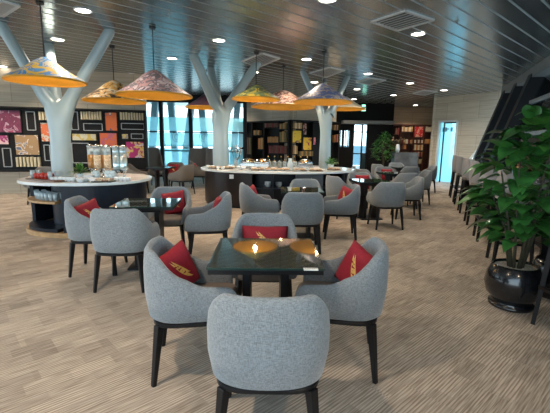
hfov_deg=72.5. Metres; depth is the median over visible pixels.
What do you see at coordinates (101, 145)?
dispenser
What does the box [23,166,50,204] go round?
tub chair
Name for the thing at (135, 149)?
framed picture
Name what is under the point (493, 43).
ceiling
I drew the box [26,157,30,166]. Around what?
book
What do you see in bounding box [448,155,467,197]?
bar stool
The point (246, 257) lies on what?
square table
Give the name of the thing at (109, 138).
framed picture
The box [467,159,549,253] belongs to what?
countertop
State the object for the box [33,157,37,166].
book
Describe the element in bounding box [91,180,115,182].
tray
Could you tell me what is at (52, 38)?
recessed light
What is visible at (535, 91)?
window
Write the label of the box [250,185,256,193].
cushion
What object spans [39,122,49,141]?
framed picture
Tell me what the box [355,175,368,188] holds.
cushion
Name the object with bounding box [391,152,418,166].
sofa
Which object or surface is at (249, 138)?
book
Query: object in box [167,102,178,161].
strut
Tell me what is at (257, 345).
tub chair
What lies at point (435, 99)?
wall
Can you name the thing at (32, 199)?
shelf
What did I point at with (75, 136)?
framed picture
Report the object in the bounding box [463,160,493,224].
bar stool
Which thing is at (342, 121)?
trim
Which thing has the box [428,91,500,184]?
wall
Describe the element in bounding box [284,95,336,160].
wall
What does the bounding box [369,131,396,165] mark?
potted plant
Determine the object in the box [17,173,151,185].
countertop
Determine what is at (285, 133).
book
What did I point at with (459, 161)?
bar stool
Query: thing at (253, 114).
wall
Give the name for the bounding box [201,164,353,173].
countertop
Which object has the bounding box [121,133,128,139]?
framed picture
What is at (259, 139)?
book
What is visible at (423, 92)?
ceiling vent
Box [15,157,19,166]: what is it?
book
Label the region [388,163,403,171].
tub chair
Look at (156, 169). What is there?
square table
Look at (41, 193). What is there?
drinking glass
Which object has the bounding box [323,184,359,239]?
tub chair
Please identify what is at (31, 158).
book
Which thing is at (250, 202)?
tub chair
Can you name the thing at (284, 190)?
square table
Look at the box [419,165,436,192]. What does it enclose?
tub chair
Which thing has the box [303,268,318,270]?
table card
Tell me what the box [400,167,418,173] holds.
tub chair
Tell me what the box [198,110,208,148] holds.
strut
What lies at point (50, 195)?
drinking glass
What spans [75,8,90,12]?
diffuser
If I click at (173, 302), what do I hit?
tub chair
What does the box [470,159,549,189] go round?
countertop
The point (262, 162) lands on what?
chafing dish
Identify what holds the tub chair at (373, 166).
on the floor
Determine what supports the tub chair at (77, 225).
on the floor
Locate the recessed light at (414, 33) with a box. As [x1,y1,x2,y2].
[410,32,425,35]
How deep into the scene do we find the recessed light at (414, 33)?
6.18 m
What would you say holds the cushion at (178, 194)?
on the tub chair at (177, 219)
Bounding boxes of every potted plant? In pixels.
[67,163,89,177]
[325,157,338,166]
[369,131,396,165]
[454,105,549,312]
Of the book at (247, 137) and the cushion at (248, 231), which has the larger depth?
the book at (247, 137)
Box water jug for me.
[287,158,294,169]
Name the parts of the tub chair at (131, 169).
backrest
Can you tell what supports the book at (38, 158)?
on the wall panel
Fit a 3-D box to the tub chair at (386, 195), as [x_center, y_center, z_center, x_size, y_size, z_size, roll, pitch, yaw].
[1.951,-0.043,6.584,0.580,0.826,0.596,0,10,-4]
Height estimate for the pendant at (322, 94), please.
0.993 m
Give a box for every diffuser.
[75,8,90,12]
[320,0,334,2]
[412,33,423,35]
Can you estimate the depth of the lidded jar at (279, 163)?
9.22 m
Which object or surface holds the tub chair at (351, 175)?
on the floor
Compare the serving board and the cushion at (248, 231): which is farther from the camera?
the serving board
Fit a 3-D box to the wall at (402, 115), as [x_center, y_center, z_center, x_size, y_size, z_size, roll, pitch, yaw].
[6.893,-3.298,18.848,3.774,3.250,0.200,1,10,0]
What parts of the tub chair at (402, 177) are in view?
backrest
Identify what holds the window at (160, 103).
in the wall at (223, 97)
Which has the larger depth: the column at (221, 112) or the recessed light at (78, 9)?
the column at (221, 112)
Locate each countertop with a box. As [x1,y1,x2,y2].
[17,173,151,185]
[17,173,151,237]
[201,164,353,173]
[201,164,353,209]
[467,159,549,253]
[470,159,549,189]
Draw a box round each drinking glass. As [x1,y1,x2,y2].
[30,170,34,177]
[40,192,44,199]
[44,193,48,200]
[47,171,52,179]
[48,193,52,200]
[53,193,57,201]
[54,171,58,176]
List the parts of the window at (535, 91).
glass pane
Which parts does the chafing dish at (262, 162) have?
roll lid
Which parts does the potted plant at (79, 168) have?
pot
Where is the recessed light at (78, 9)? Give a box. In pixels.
[73,7,92,13]
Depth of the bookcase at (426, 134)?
18.64 m
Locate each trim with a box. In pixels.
[341,120,394,124]
[501,55,549,93]
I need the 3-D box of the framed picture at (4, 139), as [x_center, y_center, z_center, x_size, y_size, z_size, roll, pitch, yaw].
[-7.079,-1.726,9.707,0.362,0.262,0.040,-1,10,-13]
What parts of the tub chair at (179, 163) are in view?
backrest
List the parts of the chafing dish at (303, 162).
roll lid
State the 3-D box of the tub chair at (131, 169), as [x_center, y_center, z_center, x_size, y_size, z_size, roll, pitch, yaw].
[-3.738,-0.737,10.180,0.596,0.826,0.580,0,10,-5]
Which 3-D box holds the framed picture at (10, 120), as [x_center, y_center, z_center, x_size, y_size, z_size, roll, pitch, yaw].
[-6.970,-2.193,9.651,0.806,0.594,0.040,-1,10,-13]
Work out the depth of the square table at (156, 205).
4.25 m
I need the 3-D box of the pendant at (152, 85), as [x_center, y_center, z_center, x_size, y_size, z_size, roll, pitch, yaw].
[-1.965,-2.341,6.076,1.206,1.084,1.206,-4,11,-26]
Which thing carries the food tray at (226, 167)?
on the buffet counter at (217, 181)
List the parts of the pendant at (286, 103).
lamp shade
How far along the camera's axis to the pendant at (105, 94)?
7.27 m
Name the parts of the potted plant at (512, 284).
pot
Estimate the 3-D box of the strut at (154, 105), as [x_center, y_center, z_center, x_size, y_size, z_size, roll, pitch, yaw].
[-5.806,-4.015,17.995,0.772,4.630,0.280,1,10,0]
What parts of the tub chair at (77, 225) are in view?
leg, seat frame, backrest, leg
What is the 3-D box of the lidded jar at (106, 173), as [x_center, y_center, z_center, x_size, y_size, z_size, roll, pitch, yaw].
[-2.603,-0.504,5.855,0.110,0.192,0.110,1,10,0]
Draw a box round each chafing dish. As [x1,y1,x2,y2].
[240,158,254,166]
[254,158,268,167]
[298,159,312,167]
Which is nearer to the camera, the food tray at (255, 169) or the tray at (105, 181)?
the tray at (105, 181)
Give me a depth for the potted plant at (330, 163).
9.00 m
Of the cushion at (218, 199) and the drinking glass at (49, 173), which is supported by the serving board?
the drinking glass at (49, 173)
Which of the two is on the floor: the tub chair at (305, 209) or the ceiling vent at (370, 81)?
the tub chair at (305, 209)
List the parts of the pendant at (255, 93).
lamp shade, cord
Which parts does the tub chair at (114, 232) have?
leg, leg, seat frame, backrest, leg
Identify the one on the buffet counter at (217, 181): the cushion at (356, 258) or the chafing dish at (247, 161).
the chafing dish at (247, 161)
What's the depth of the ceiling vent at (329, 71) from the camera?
9.59 m
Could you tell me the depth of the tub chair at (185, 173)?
10.03 m
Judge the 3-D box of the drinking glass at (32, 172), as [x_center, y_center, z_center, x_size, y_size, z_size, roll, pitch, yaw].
[-3.777,-0.506,5.844,0.068,0.120,0.068,1,10,0]
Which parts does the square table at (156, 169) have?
glass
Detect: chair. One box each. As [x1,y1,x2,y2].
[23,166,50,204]
[64,196,127,277]
[90,208,159,292]
[126,164,149,192]
[143,186,191,243]
[143,236,238,387]
[148,148,163,184]
[162,162,184,186]
[168,165,194,193]
[183,191,231,254]
[188,148,206,183]
[190,161,204,187]
[207,148,212,164]
[207,293,329,412]
[232,213,296,296]
[239,182,279,214]
[281,192,323,253]
[289,179,322,196]
[295,237,388,383]
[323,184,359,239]
[325,175,360,218]
[347,172,371,208]
[355,169,381,178]
[366,182,405,229]
[371,164,383,174]
[374,167,393,179]
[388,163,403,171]
[390,176,423,219]
[391,173,418,208]
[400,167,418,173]
[409,170,431,204]
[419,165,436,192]
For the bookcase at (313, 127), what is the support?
on the floor
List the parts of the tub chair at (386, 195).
leg, leg, seat frame, backrest, leg, leg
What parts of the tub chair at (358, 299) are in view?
seat, backrest, seat frame, leg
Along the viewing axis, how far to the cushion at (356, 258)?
2.50 m
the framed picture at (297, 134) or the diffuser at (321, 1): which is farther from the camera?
the framed picture at (297, 134)
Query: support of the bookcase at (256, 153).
on the floor
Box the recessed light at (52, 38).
[50,37,64,41]
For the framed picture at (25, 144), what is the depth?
9.84 m
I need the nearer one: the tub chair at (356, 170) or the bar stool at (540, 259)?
the bar stool at (540, 259)
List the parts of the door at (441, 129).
frame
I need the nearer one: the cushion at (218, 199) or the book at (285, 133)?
the cushion at (218, 199)
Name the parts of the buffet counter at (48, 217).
panel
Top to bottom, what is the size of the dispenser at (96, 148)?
0.560 m
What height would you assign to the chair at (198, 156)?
1.222 m
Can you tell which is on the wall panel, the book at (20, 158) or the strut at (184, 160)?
the book at (20, 158)
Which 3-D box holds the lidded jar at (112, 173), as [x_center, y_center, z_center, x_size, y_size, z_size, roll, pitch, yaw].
[-2.541,-0.503,5.855,0.110,0.192,0.110,1,10,0]
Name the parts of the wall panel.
inlay frame, inlay frame, inlay frame, inlay frame, inlay frame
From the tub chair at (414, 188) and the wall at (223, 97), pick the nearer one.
the tub chair at (414, 188)
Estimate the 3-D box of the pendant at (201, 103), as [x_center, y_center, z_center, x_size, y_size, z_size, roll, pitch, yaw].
[-1.728,-3.029,9.706,1.206,0.942,1.206,-2,10,-18]
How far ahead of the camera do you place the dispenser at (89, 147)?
6.21 m
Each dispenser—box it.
[86,144,94,174]
[92,144,102,177]
[100,144,104,177]
[102,144,110,177]
[111,144,119,176]
[119,144,127,176]
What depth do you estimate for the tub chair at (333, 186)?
7.25 m
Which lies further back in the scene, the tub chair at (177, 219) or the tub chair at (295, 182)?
the tub chair at (295, 182)
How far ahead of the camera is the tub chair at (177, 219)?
4.96 m
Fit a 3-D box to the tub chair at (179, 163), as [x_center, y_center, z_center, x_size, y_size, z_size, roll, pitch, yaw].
[-2.988,-0.886,11.115,0.580,0.826,0.596,1,10,0]
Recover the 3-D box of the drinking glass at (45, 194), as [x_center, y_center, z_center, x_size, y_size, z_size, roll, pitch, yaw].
[-3.470,-0.148,5.697,0.068,0.120,0.068,1,10,0]
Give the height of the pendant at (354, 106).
0.799 m
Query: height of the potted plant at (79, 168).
0.266 m
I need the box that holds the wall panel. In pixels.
[0,106,148,171]
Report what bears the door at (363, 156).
in the wall at (374, 112)
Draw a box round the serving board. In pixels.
[25,178,64,181]
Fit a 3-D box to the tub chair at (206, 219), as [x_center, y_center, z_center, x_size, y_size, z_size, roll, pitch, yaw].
[-0.835,0.241,4.689,0.596,0.826,0.580,-1,10,-10]
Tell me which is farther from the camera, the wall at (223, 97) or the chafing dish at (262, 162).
the wall at (223, 97)
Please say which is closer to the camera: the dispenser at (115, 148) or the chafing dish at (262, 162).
the dispenser at (115, 148)
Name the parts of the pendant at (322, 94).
lamp shade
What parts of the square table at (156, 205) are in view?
plate, glass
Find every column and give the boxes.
[0,21,114,176]
[190,54,260,165]
[300,71,349,174]
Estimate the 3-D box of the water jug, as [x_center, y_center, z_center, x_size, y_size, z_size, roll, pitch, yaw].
[0.349,-0.930,8.302,0.166,0.270,0.130,7,11,31]
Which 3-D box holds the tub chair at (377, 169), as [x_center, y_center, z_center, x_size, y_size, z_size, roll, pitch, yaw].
[3.030,-0.667,10.326,0.580,0.826,0.596,1,10,0]
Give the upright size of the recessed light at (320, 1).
0.012 m
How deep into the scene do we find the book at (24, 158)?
9.86 m
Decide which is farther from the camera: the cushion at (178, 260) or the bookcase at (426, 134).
the bookcase at (426, 134)
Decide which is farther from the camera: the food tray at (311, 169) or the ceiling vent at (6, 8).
the food tray at (311, 169)
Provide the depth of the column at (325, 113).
9.26 m
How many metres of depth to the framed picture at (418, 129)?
18.39 m
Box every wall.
[0,67,149,193]
[146,95,250,102]
[247,95,296,161]
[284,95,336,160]
[336,103,394,172]
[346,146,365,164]
[394,107,451,173]
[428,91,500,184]
[429,97,436,165]
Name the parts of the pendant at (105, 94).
cord, lamp shade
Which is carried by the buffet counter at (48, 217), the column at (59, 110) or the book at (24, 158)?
the column at (59, 110)
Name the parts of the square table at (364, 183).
plate, glass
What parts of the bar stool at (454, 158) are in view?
leg, backrest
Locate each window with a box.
[146,101,246,176]
[339,130,348,146]
[473,73,549,201]
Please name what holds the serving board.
on the buffet counter at (48, 217)
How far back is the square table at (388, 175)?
9.29 m
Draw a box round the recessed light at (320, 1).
[318,0,336,3]
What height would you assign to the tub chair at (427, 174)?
0.826 m
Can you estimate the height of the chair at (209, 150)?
1.222 m
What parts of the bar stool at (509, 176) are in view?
leg, leg, backrest, leg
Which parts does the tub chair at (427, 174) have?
backrest, leg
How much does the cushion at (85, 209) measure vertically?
0.365 m
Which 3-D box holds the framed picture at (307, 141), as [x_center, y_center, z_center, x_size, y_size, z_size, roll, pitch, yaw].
[1.266,-2.468,14.771,0.431,0.521,0.045,-5,11,-30]
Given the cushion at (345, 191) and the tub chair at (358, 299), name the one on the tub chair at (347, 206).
the cushion at (345, 191)
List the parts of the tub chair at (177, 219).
seat, backrest, leg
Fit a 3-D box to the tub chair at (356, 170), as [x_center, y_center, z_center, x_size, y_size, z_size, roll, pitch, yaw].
[2.359,-0.550,9.590,0.596,0.826,0.580,-5,11,-30]
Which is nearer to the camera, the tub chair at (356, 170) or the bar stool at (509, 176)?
the bar stool at (509, 176)
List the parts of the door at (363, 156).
kick panel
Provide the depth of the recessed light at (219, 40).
6.73 m
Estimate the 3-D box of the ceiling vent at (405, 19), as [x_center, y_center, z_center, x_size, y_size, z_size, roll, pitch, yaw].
[1.863,-2.736,5.543,0.703,0.020,0.685,-6,12,-35]
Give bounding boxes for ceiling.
[0,0,549,107]
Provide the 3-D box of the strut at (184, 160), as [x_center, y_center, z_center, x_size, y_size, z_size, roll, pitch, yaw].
[-4.104,-3.991,17.995,0.967,4.642,0.280,1,10,0]
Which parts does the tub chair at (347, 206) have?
leg, leg, seat frame, backrest, leg, leg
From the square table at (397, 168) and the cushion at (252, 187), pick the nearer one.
the cushion at (252, 187)
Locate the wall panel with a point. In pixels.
(137, 129)
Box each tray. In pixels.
[91,178,115,182]
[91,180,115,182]
[224,166,234,168]
[251,168,263,170]
[294,168,306,170]
[309,168,322,170]
[327,167,339,169]
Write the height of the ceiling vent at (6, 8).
0.020 m
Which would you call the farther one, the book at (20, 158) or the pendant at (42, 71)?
the book at (20, 158)
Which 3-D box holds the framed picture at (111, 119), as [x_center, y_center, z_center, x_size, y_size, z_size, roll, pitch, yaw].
[-4.456,-2.308,10.205,0.325,0.516,0.040,-1,10,-13]
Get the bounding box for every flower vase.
[229,144,241,166]
[391,137,405,151]
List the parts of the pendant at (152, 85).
lamp shade, cord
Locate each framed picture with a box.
[0,109,22,132]
[0,135,9,144]
[13,134,40,155]
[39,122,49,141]
[71,133,96,140]
[99,132,117,145]
[104,112,117,130]
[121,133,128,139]
[125,141,144,157]
[292,130,301,142]
[303,123,306,134]
[303,137,311,150]
[415,126,423,137]
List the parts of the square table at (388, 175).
glass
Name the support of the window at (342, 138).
in the wall at (374, 112)
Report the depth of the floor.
2.85 m
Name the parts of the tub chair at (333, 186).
backrest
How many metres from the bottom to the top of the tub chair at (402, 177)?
0.826 m
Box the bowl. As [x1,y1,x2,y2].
[75,178,85,181]
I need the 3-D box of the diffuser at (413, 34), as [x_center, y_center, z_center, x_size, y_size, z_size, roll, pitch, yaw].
[2.353,-2.840,6.171,0.200,0.008,0.200,1,10,0]
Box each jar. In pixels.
[92,168,99,177]
[104,168,109,177]
[109,168,115,177]
[277,160,281,167]
[282,160,286,166]
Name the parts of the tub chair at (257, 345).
leg, seat frame, leg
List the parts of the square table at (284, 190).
glass, plate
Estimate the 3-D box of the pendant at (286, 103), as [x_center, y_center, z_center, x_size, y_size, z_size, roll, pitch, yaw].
[0.201,-2.882,9.063,1.568,0.963,1.568,8,12,37]
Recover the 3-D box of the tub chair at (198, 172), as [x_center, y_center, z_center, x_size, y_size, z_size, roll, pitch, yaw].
[-2.404,-1.012,11.906,0.596,0.826,0.580,-1,10,-10]
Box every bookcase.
[239,120,292,163]
[290,120,339,166]
[392,124,431,170]
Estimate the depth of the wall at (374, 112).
17.14 m
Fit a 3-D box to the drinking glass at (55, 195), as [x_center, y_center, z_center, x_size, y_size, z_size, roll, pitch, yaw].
[-3.304,-0.137,5.644,0.068,0.120,0.068,1,10,0]
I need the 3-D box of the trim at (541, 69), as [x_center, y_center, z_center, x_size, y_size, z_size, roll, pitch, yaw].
[4.331,-2.324,3.985,0.350,0.240,16.810,4,10,20]
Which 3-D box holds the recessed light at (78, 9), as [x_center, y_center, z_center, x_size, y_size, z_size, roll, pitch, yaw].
[-2.701,-2.759,5.277,0.250,0.012,0.250,1,10,0]
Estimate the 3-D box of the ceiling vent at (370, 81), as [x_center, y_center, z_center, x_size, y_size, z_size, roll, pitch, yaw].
[2.807,-3.650,10.972,0.679,0.020,1.009,-3,10,-22]
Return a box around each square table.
[109,198,180,270]
[146,166,175,188]
[206,238,324,296]
[281,187,324,240]
[349,179,390,219]
[376,172,404,180]
[389,166,407,171]
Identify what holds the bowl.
on the buffet counter at (48, 217)
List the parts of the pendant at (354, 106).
lamp shade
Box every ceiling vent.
[0,0,20,17]
[242,53,279,66]
[309,67,344,77]
[356,78,385,84]
[370,10,434,30]
[412,90,436,95]
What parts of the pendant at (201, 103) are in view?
lamp shade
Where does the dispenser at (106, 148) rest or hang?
on the buffet counter at (48, 217)
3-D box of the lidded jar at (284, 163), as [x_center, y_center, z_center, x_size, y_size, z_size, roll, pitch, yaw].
[0.239,-1.055,9.254,0.110,0.192,0.110,1,10,0]
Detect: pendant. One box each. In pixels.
[1,0,86,87]
[81,46,146,104]
[115,25,192,100]
[185,70,223,109]
[232,52,279,101]
[251,66,314,110]
[293,51,352,105]
[329,91,365,110]
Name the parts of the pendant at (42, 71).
cord, lamp shade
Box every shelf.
[27,196,60,203]
[255,186,280,189]
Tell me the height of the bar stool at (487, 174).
1.171 m
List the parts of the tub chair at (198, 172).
backrest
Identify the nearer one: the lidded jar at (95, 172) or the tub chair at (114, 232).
the tub chair at (114, 232)
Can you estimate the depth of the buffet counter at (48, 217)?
5.75 m
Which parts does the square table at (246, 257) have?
glass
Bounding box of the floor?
[0,163,549,412]
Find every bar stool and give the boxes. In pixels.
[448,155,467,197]
[452,156,472,203]
[457,158,477,212]
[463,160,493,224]
[472,169,507,241]
[485,170,534,262]
[524,160,549,298]
[530,243,549,324]
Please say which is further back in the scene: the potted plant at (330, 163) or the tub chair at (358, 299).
the potted plant at (330, 163)
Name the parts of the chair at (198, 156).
backrest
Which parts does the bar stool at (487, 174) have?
leg, leg, backrest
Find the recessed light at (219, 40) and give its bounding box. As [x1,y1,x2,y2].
[212,38,225,42]
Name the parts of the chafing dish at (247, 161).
roll lid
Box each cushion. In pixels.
[74,198,99,217]
[159,239,200,283]
[161,190,185,213]
[168,164,178,173]
[213,196,221,207]
[242,225,287,237]
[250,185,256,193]
[334,239,372,280]
[337,185,352,199]
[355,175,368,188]
[381,169,391,179]
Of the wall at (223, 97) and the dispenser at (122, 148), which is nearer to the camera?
the dispenser at (122, 148)
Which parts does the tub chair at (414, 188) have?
leg, backrest, leg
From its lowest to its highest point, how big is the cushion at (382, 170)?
0.300 m
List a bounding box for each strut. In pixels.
[149,102,158,147]
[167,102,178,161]
[181,109,194,164]
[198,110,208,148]
[230,103,240,164]
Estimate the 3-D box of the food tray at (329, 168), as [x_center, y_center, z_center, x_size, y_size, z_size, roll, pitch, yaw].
[1.364,-0.871,8.674,0.300,0.054,0.180,1,10,0]
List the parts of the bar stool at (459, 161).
leg, leg, backrest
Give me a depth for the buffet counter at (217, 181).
8.41 m
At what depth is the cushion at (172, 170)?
11.14 m
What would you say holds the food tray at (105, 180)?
on the buffet counter at (48, 217)
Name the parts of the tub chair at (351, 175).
backrest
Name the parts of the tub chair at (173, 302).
leg, leg, seat frame, backrest, seat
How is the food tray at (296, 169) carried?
on the buffet counter at (217, 181)
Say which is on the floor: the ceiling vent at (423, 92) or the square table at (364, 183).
the square table at (364, 183)
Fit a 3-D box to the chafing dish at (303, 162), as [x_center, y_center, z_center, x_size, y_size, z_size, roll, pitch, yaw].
[0.703,-0.985,8.739,0.340,0.240,0.276,1,10,0]
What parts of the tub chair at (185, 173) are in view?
backrest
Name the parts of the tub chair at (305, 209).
backrest, seat frame, leg, leg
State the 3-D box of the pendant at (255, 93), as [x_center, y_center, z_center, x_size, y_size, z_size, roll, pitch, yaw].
[-0.390,-2.680,7.737,1.005,0.930,1.005,1,10,0]
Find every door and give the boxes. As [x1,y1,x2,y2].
[352,124,368,168]
[435,120,458,181]
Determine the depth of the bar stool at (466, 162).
8.00 m
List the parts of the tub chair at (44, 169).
leg, backrest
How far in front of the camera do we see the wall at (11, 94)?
10.02 m
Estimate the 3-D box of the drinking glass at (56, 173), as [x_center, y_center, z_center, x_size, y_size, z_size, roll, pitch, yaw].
[-3.333,-0.480,5.723,0.068,0.120,0.068,1,10,0]
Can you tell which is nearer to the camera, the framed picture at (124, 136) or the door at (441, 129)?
the framed picture at (124, 136)
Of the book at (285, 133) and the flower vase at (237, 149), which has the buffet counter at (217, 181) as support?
the flower vase at (237, 149)
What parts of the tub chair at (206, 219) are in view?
leg, seat frame, backrest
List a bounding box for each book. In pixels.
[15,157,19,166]
[19,157,23,166]
[23,157,26,166]
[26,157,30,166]
[30,157,33,166]
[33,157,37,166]
[37,157,40,166]
[247,137,248,153]
[249,138,250,153]
[258,138,260,148]
[284,132,287,141]
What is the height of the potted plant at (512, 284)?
1.814 m
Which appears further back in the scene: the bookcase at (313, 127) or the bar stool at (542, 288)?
the bookcase at (313, 127)
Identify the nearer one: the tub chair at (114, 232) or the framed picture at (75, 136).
the tub chair at (114, 232)
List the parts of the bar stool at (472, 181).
leg, leg, backrest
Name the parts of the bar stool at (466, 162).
leg, leg, backrest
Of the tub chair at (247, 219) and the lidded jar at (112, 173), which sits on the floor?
the tub chair at (247, 219)
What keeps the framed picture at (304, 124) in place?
attached to the bookcase at (313, 127)
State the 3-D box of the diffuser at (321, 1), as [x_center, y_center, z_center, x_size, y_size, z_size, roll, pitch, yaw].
[0.665,-2.621,4.749,0.200,0.008,0.200,1,10,0]
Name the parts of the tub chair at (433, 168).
backrest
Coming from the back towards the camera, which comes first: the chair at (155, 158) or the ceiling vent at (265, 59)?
the chair at (155, 158)
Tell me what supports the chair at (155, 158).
on the floor

